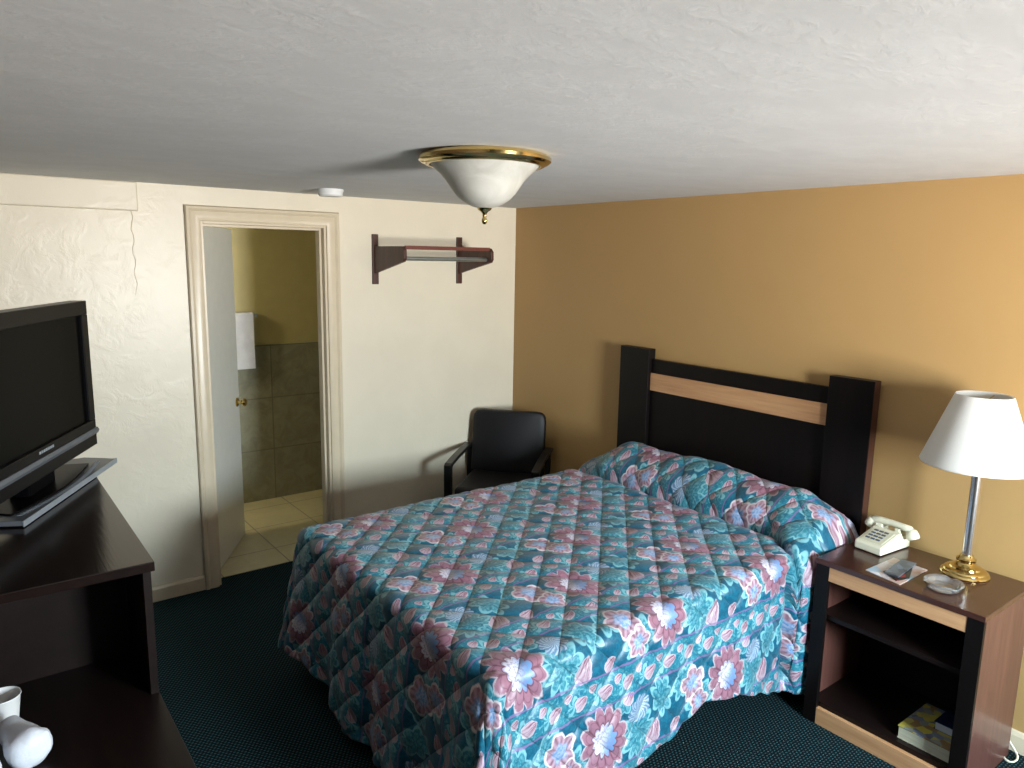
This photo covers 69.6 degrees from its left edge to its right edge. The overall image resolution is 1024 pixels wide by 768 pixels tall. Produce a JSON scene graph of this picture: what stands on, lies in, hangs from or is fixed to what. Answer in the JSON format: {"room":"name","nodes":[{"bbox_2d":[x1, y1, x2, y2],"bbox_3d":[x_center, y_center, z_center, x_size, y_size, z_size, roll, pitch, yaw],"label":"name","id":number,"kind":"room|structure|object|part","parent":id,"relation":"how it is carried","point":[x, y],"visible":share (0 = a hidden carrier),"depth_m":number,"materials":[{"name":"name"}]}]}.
{"room":"hotel room","nodes":[
{"label":"hotel room","id":0,"kind":"room"},
{"bbox_2d":[0,182,515,585],"bbox_3d":[-1.386,0.018,4.315,3.660,2.220,0.120,-6,12,-37],"label":"wall","id":1,"kind":"structure","parent":0,"point":[423,351],"depth_m":4.14,"materials":[{"name":"beige paint"}]},
{"bbox_2d":[0,172,137,210],"bbox_3d":[-2.277,-0.890,3.365,1.025,0.142,0.022,-6,12,-37],"label":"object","id":2,"kind":"object","parent":1,"relation":"attached to","point":[15,189],"visible":1,"depth_m":3.48,"materials":[{"name":"beige paint"}]},
{"bbox_2d":[131,211,137,290],"bbox_3d":[-1.904,-0.657,3.710,0.017,0.421,0.007,-6,12,-37],"label":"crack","id":3,"kind":"structure","parent":1,"relation":"attached to","point":[131,211],"depth_m":3.70,"materials":[{"name":"beige paint"}]},
{"bbox_2d":[152,574,205,601],"bbox_3d":[-1.365,1.078,4.443,3.420,0.088,0.014,-6,12,-37],"label":"baseboard","id":4,"kind":"structure","parent":1,"relation":"attached to","point":[173,589],"depth_m":4.07,"materials":[{"name":"beige wood"}]},
{"bbox_2d":[203,227,246,567],"bbox_3d":[-1.768,0.076,4.469,0.164,2.015,0.679,0,10,-6],"label":"door","id":5,"kind":"structure","parent":1,"relation":"in","point":[217,241],"depth_m":4.50,"materials":[{"name":"beige paint"}]},
{"bbox_3d":[-1.747,0.118,4.759,0.064,0.060,0.060,0,10,-6],"label":"knob","id":6,"kind":"part","parent":5,"relation":"part of","materials":[{"name":"gold metal"}]},
{"bbox_2d":[183,204,345,589],"bbox_3d":[-1.413,0.070,4.291,0.856,2.123,0.148,-6,12,-37],"label":"door frame","id":7,"kind":"structure","parent":1,"relation":"attached to","point":[193,214],"depth_m":4.16,"materials":[{"name":"beige wood"}]},
{"bbox_2d":[372,234,493,283],"bbox_3d":[-0.482,-0.764,4.549,0.654,0.302,0.384,-6,12,-37],"label":"coat rack","id":8,"kind":"object","parent":1,"relation":"attached to","point":[383,257],"visible":1,"depth_m":4.48,"materials":[{"name":"brown wood"}]},
{"bbox_3d":[-0.398,-0.753,4.440,0.596,0.025,0.025,-6,12,-37],"label":"chrome rod","id":9,"kind":"part","parent":8,"relation":"part of","materials":[{"name":"metal"}]},
{"bbox_3d":[-0.378,-0.811,4.404,0.594,0.022,0.017,-6,12,-37],"label":"wood rail","id":10,"kind":"part","parent":8,"relation":"part of","materials":[{"name":"red wood"}]},
{"bbox_2d":[218,227,317,344],"bbox_3d":[-2.228,-0.766,5.230,2.520,1.015,0.120,-6,12,-37],"label":"wall","id":11,"kind":"structure","parent":0,"point":[274,270],"depth_m":5.52,"materials":[{"name":"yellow paint"}]},
{"bbox_2d":[238,342,321,502],"bbox_3d":[-2.244,0.329,5.413,2.520,1.205,0.132,-6,12,-37],"label":"tile","id":12,"kind":"structure","parent":11,"relation":"attached to","point":[280,427],"depth_m":5.68,"materials":[{"name":"tile"}]},
{"bbox_3d":[-2.070,-0.489,5.273,0.469,0.023,0.084,-6,12,-37],"label":"towel bar","id":13,"kind":"object","parent":11,"relation":"attached to","visible":0},
{"bbox_2d":[235,312,255,369],"bbox_3d":[-2.040,-0.304,5.287,0.365,0.412,0.049,-6,12,-37],"label":"towel","id":14,"kind":"object","parent":13,"relation":"hanging from","point":[244,321],"visible":0.43,"depth_m":5.34,"materials":[{"name":"white fabric"}]},
{"bbox_2d":[0,0,1023,207],"bbox_3d":[0.308,-0.725,1.961,3.660,0.100,5.640,-6,12,-37],"label":"ceiling","id":15,"kind":"structure","parent":0,"point":[627,100],"depth_m":1.52,"materials":[{"name":"paint"}]},
{"bbox_2d":[317,188,343,196],"bbox_3d":[-0.957,-1.007,3.882,0.138,0.038,0.138,-6,12,-37],"label":"smoke detector","id":16,"kind":"object","parent":15,"relation":"attached to","point":[322,192],"visible":1,"depth_m":3.83,"materials":[{"name":"white plastic"}]},
{"bbox_3d":[-0.957,-1.020,3.880,0.138,0.012,0.138,-6,12,-37],"label":"mounting plate","id":17,"kind":"part","parent":16,"relation":"part of","materials":[{"name":"white plastic"}]},
{"bbox_2d":[418,145,551,223],"bbox_3d":[-0.092,-0.653,2.476,0.444,0.228,0.444,-6,12,-37],"label":"ceiling light","id":18,"kind":"object","parent":15,"relation":"attached to","point":[484,178],"visible":1,"depth_m":2.35,"materials":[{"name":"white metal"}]},
{"bbox_3d":[-0.091,-0.667,2.474,0.372,0.150,0.372,-6,12,-37],"label":"lamp shade","id":19,"kind":"part","parent":18,"relation":"part of","materials":[{"name":"white glass"}]},
{"bbox_2d":[153,489,1023,767],"bbox_3d":[-0.103,1.471,2.830,3.660,0.104,6.860,-6,12,-37],"label":"floor","id":20,"kind":"structure","parent":0,"point":[235,698],"depth_m":3.15,"materials":[{"name":"teal carpet"}]},
{"bbox_2d":[0,653,195,767],"bbox_3d":[-1.190,1.205,1.873,0.581,0.713,2.420,-6,12,-37],"label":"desk","id":21,"kind":"object","parent":20,"relation":"on","point":[101,714],"visible":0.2,"depth_m":1.86,"materials":[{"name":"brown laminate"}]},
{"bbox_2d":[0,686,20,721],"bbox_3d":[-1.247,0.806,1.806,0.079,0.092,0.079,-6,12,-37],"label":"foam cup","id":22,"kind":"object","parent":21,"relation":"on","point":[9,695],"visible":0.64,"depth_m":1.81,"materials":[{"name":"white plastic"}]},
{"bbox_2d":[0,715,52,767],"bbox_3d":[-1.131,0.825,1.698,0.141,0.096,0.092,8,12,34],"label":"cup","id":23,"kind":"object","parent":21,"relation":"on","point":[26,744],"visible":1,"depth_m":1.66,"materials":[{"name":"plastic"}]},
{"bbox_2d":[0,477,158,694],"bbox_3d":[-1.533,0.584,2.240,0.588,0.374,1.210,-6,12,-37],"label":"tv stand","id":24,"kind":"object","parent":21,"relation":"on","point":[76,583],"visible":0.77,"depth_m":2.02,"materials":[{"name":"brown laminate"}]},
{"bbox_2d":[0,300,116,526],"bbox_3d":[-1.578,0.064,2.349,0.292,0.612,0.806,0,10,-9],"label":"television","id":25,"kind":"object","parent":24,"relation":"on","point":[47,411],"visible":1,"depth_m":2.38,"materials":[{"name":"black plastic"}]},
{"bbox_2d":[17,461,99,515],"bbox_3d":[-1.479,0.338,2.454,0.045,0.002,0.584,0,10,-9],"label":"stand","id":26,"kind":"object","parent":25,"relation":"attached to","point":[77,479],"depth_m":2.40,"materials":[{"name":"silver metal"}]},
{"bbox_3d":[-1.340,0.644,1.989,0.538,0.348,0.018,-6,12,-37],"label":"divider panel","id":27,"kind":"part","parent":24,"relation":"part of","materials":[{"name":"brown laminate"}]},
{"bbox_3d":[-1.314,0.572,2.409,0.020,0.348,1.188,-6,12,-37],"label":"panel","id":28,"kind":"part","parent":24,"relation":"part of","materials":[{"name":"brown laminate"}]},
{"bbox_2d":[444,408,552,496],"bbox_3d":[-0.076,0.641,4.854,0.610,0.855,0.558,3,10,12],"label":"armchair","id":29,"kind":"object","parent":20,"relation":"on","point":[506,446],"visible":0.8,"depth_m":4.97,"materials":[{"name":"black leather"}]},
{"bbox_3d":[-0.355,0.746,4.913,0.050,0.618,0.520,3,10,12],"label":"armrest","id":30,"kind":"part","parent":29,"relation":"part of","materials":[{"name":"black wood"}]},
{"bbox_3d":[-0.297,0.714,5.160,0.034,0.600,0.051,3,10,12],"label":"leg","id":31,"kind":"part","parent":29,"relation":"part of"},
{"bbox_3d":[-0.081,0.669,4.838,0.490,0.085,0.485,3,10,12],"label":"seat","id":32,"kind":"part","parent":29,"relation":"part of","materials":[{"name":"black leather"}]},
{"bbox_3d":[-0.026,0.394,5.028,0.504,0.425,0.122,3,10,12],"label":"backrest","id":33,"kind":"part","parent":29,"relation":"part of","materials":[{"name":"black leather"}]},
{"bbox_3d":[0.192,0.776,4.799,0.050,0.618,0.520,3,10,12],"label":"armrest","id":34,"kind":"part","parent":29,"relation":"part of","materials":[{"name":"black wood"}]},
{"bbox_3d":[0.240,0.743,5.048,0.034,0.600,0.051,3,10,12],"label":"leg","id":35,"kind":"part","parent":29,"relation":"part of","materials":[{"name":"black wood"}]},
{"bbox_2d":[802,541,1023,767],"bbox_3d":[1.586,1.076,2.927,0.439,0.709,0.619,-6,12,-37],"label":"nightstand","id":36,"kind":"object","parent":20,"relation":"on","point":[881,650],"visible":0.91,"depth_m":2.87,"materials":[{"name":"brown wood"}]},
{"bbox_3d":[1.415,1.043,3.168,0.417,0.687,0.019,-6,12,-37],"label":"panel","id":37,"kind":"part","parent":36,"relation":"part of","materials":[{"name":"brown wood"}]},
{"bbox_2d":[818,667,954,767],"bbox_3d":[1.587,1.344,2.977,0.402,0.020,0.575,-6,12,-37],"label":"shelf","id":38,"kind":"object","parent":36,"relation":"attached to","point":[871,699],"depth_m":3.04,"materials":[{"name":"brown laminate"}]},
{"bbox_2d":[854,515,919,556],"bbox_3d":[1.555,0.633,3.083,0.214,0.110,0.235,-5,12,-32],"label":"telephone","id":39,"kind":"object","parent":36,"relation":"on","point":[879,540],"visible":1,"depth_m":3.06,"materials":[{"name":"beige plastic"}]},
{"bbox_3d":[1.520,0.632,3.061,0.096,0.030,0.092,-5,12,-32],"label":"plate","id":40,"kind":"part","parent":39,"relation":"part of","materials":[{"name":"beige plastic"}]},
{"bbox_2d":[827,593,964,674],"bbox_3d":[1.597,0.969,2.916,0.393,0.020,0.575,-6,12,-37],"label":"shelf","id":41,"kind":"object","parent":36,"relation":"attached to","point":[934,642],"depth_m":2.89,"materials":[{"name":"brown laminate"}]},
{"bbox_2d":[866,558,927,584],"bbox_3d":[1.491,0.725,2.860,0.239,0.003,0.143,-6,12,-37],"label":"brochure","id":42,"kind":"object","parent":36,"relation":"on","point":[878,569],"visible":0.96,"depth_m":2.85,"materials":[{"name":"paper"}]},
{"bbox_2d":[883,567,912,580],"bbox_3d":[1.504,0.728,2.820,0.157,0.004,0.083,-2,10,-16],"label":"pamphlet","id":43,"kind":"object","parent":42,"relation":"on","point":[907,574],"visible":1,"depth_m":2.79,"materials":[{"name":"black paper"}]},
{"bbox_2d":[884,559,915,577],"bbox_3d":[1.510,0.716,2.862,0.189,0.006,0.055,-8,13,-43],"label":"brochure","id":44,"kind":"object","parent":43,"relation":"on","point":[902,566],"visible":1,"depth_m":2.85,"materials":[{"name":"paper"}]},
{"bbox_3d":[1.429,0.796,2.753,0.019,0.060,0.505,-6,12,-37],"label":"rail","id":45,"kind":"part","parent":36,"relation":"part of","materials":[{"name":"brown wood"}]},
{"bbox_3d":[1.755,1.068,3.057,0.011,0.687,0.575,-6,12,-37],"label":"panel","id":46,"kind":"part","parent":36,"relation":"part of","materials":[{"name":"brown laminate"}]},
{"bbox_2d":[897,703,951,762],"bbox_3d":[1.636,1.336,2.824,0.244,0.050,0.196,-6,12,-37],"label":"book","id":47,"kind":"object","parent":36,"relation":"on","point":[917,729],"visible":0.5,"depth_m":2.79,"materials":[{"name":"paper"}]},
{"bbox_2d":[933,709,954,736],"bbox_3d":[1.685,1.299,2.802,0.122,0.032,0.100,-6,12,-37],"label":"book","id":48,"kind":"object","parent":47,"relation":"on","point":[944,722],"visible":0.41,"depth_m":2.79,"materials":[{"name":"blue paper"}]},
{"bbox_2d":[923,574,964,593],"bbox_3d":[1.589,0.738,2.708,0.132,0.030,0.132,-6,12,-37],"label":"ashtray","id":49,"kind":"object","parent":36,"relation":"on","point":[941,583],"visible":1,"depth_m":2.71,"materials":[{"name":"clear glass"}]},
{"bbox_2d":[919,390,1023,582],"bbox_3d":[1.734,0.388,2.769,0.376,0.706,0.376,-6,12,-37],"label":"table lamp","id":50,"kind":"object","parent":36,"relation":"on","point":[979,435],"visible":1,"depth_m":2.64,"materials":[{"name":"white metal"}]},
{"bbox_3d":[1.738,0.171,2.732,0.376,0.266,0.376,-6,12,-37],"label":"lamp shade","id":51,"kind":"part","parent":50,"relation":"part of","materials":[{"name":"white fabric"}]},
{"bbox_3d":[1.775,1.129,2.704,0.417,0.687,0.019,-6,12,-37],"label":"panel","id":52,"kind":"part","parent":36,"relation":"part of","materials":[{"name":"brown wood"}]},
{"bbox_2d":[1003,741,1018,762],"bbox_3d":[1.932,1.298,2.899,0.068,0.290,0.197,0,10,-5],"label":"lamp cord","id":53,"kind":"object","parent":20,"relation":"on","point":[1011,744],"visible":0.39,"depth_m":2.85,"materials":[{"name":"white plastic"}]},
{"bbox_3d":[0.293,1.010,3.333,1.955,0.655,1.400,-6,12,-37],"label":"bed","id":54,"kind":"object","parent":20,"relation":"on","visible":0},
{"bbox_2d":[278,441,858,767],"bbox_3d":[0.255,0.882,3.247,2.133,0.856,1.749,-6,12,-37],"label":"bedspread","id":55,"kind":"object","parent":54,"relation":"on","point":[568,618],"visible":0.97,"depth_m":2.77,"materials":[{"name":"multicoloured fabric"}]},
{"bbox_2d":[512,174,1023,732],"bbox_3d":[1.731,0.270,3.173,0.120,2.220,5.520,-6,12,-37],"label":"wall","id":56,"kind":"structure","parent":0,"point":[915,288],"depth_m":3.39,"materials":[{"name":"paint"}]},
{"bbox_2d":[617,345,880,535],"bbox_3d":[1.107,0.562,3.872,0.055,1.385,1.508,-6,12,-37],"label":"headboard","id":57,"kind":"object","parent":56,"relation":"attached to","point":[817,439],"visible":0.59,"depth_m":3.64,"materials":[{"name":"black laminate"}]},
{"bbox_3d":[0.717,0.469,4.375,0.055,1.385,0.221,-6,12,-37],"label":"post","id":58,"kind":"part","parent":57,"relation":"part of","materials":[{"name":"black laminate"}]},
{"bbox_3d":[1.122,0.443,3.852,0.024,1.028,1.080,-6,12,-37],"label":"panel","id":59,"kind":"part","parent":57,"relation":"part of","materials":[{"name":"black laminate"}]},
{"bbox_3d":[1.501,0.656,3.365,0.055,1.385,0.206,-6,12,-37],"label":"post","id":60,"kind":"part","parent":57,"relation":"part of","materials":[{"name":"black laminate"}]},
{"bbox_2d":[1009,728,1023,755],"bbox_3d":[1.627,1.320,3.355,0.014,0.085,5.386,-6,12,-37],"label":"baseboard","id":61,"kind":"structure","parent":56,"relation":"attached to","point":[1017,737],"depth_m":2.89,"materials":[{"name":"white wood"}]}
]}

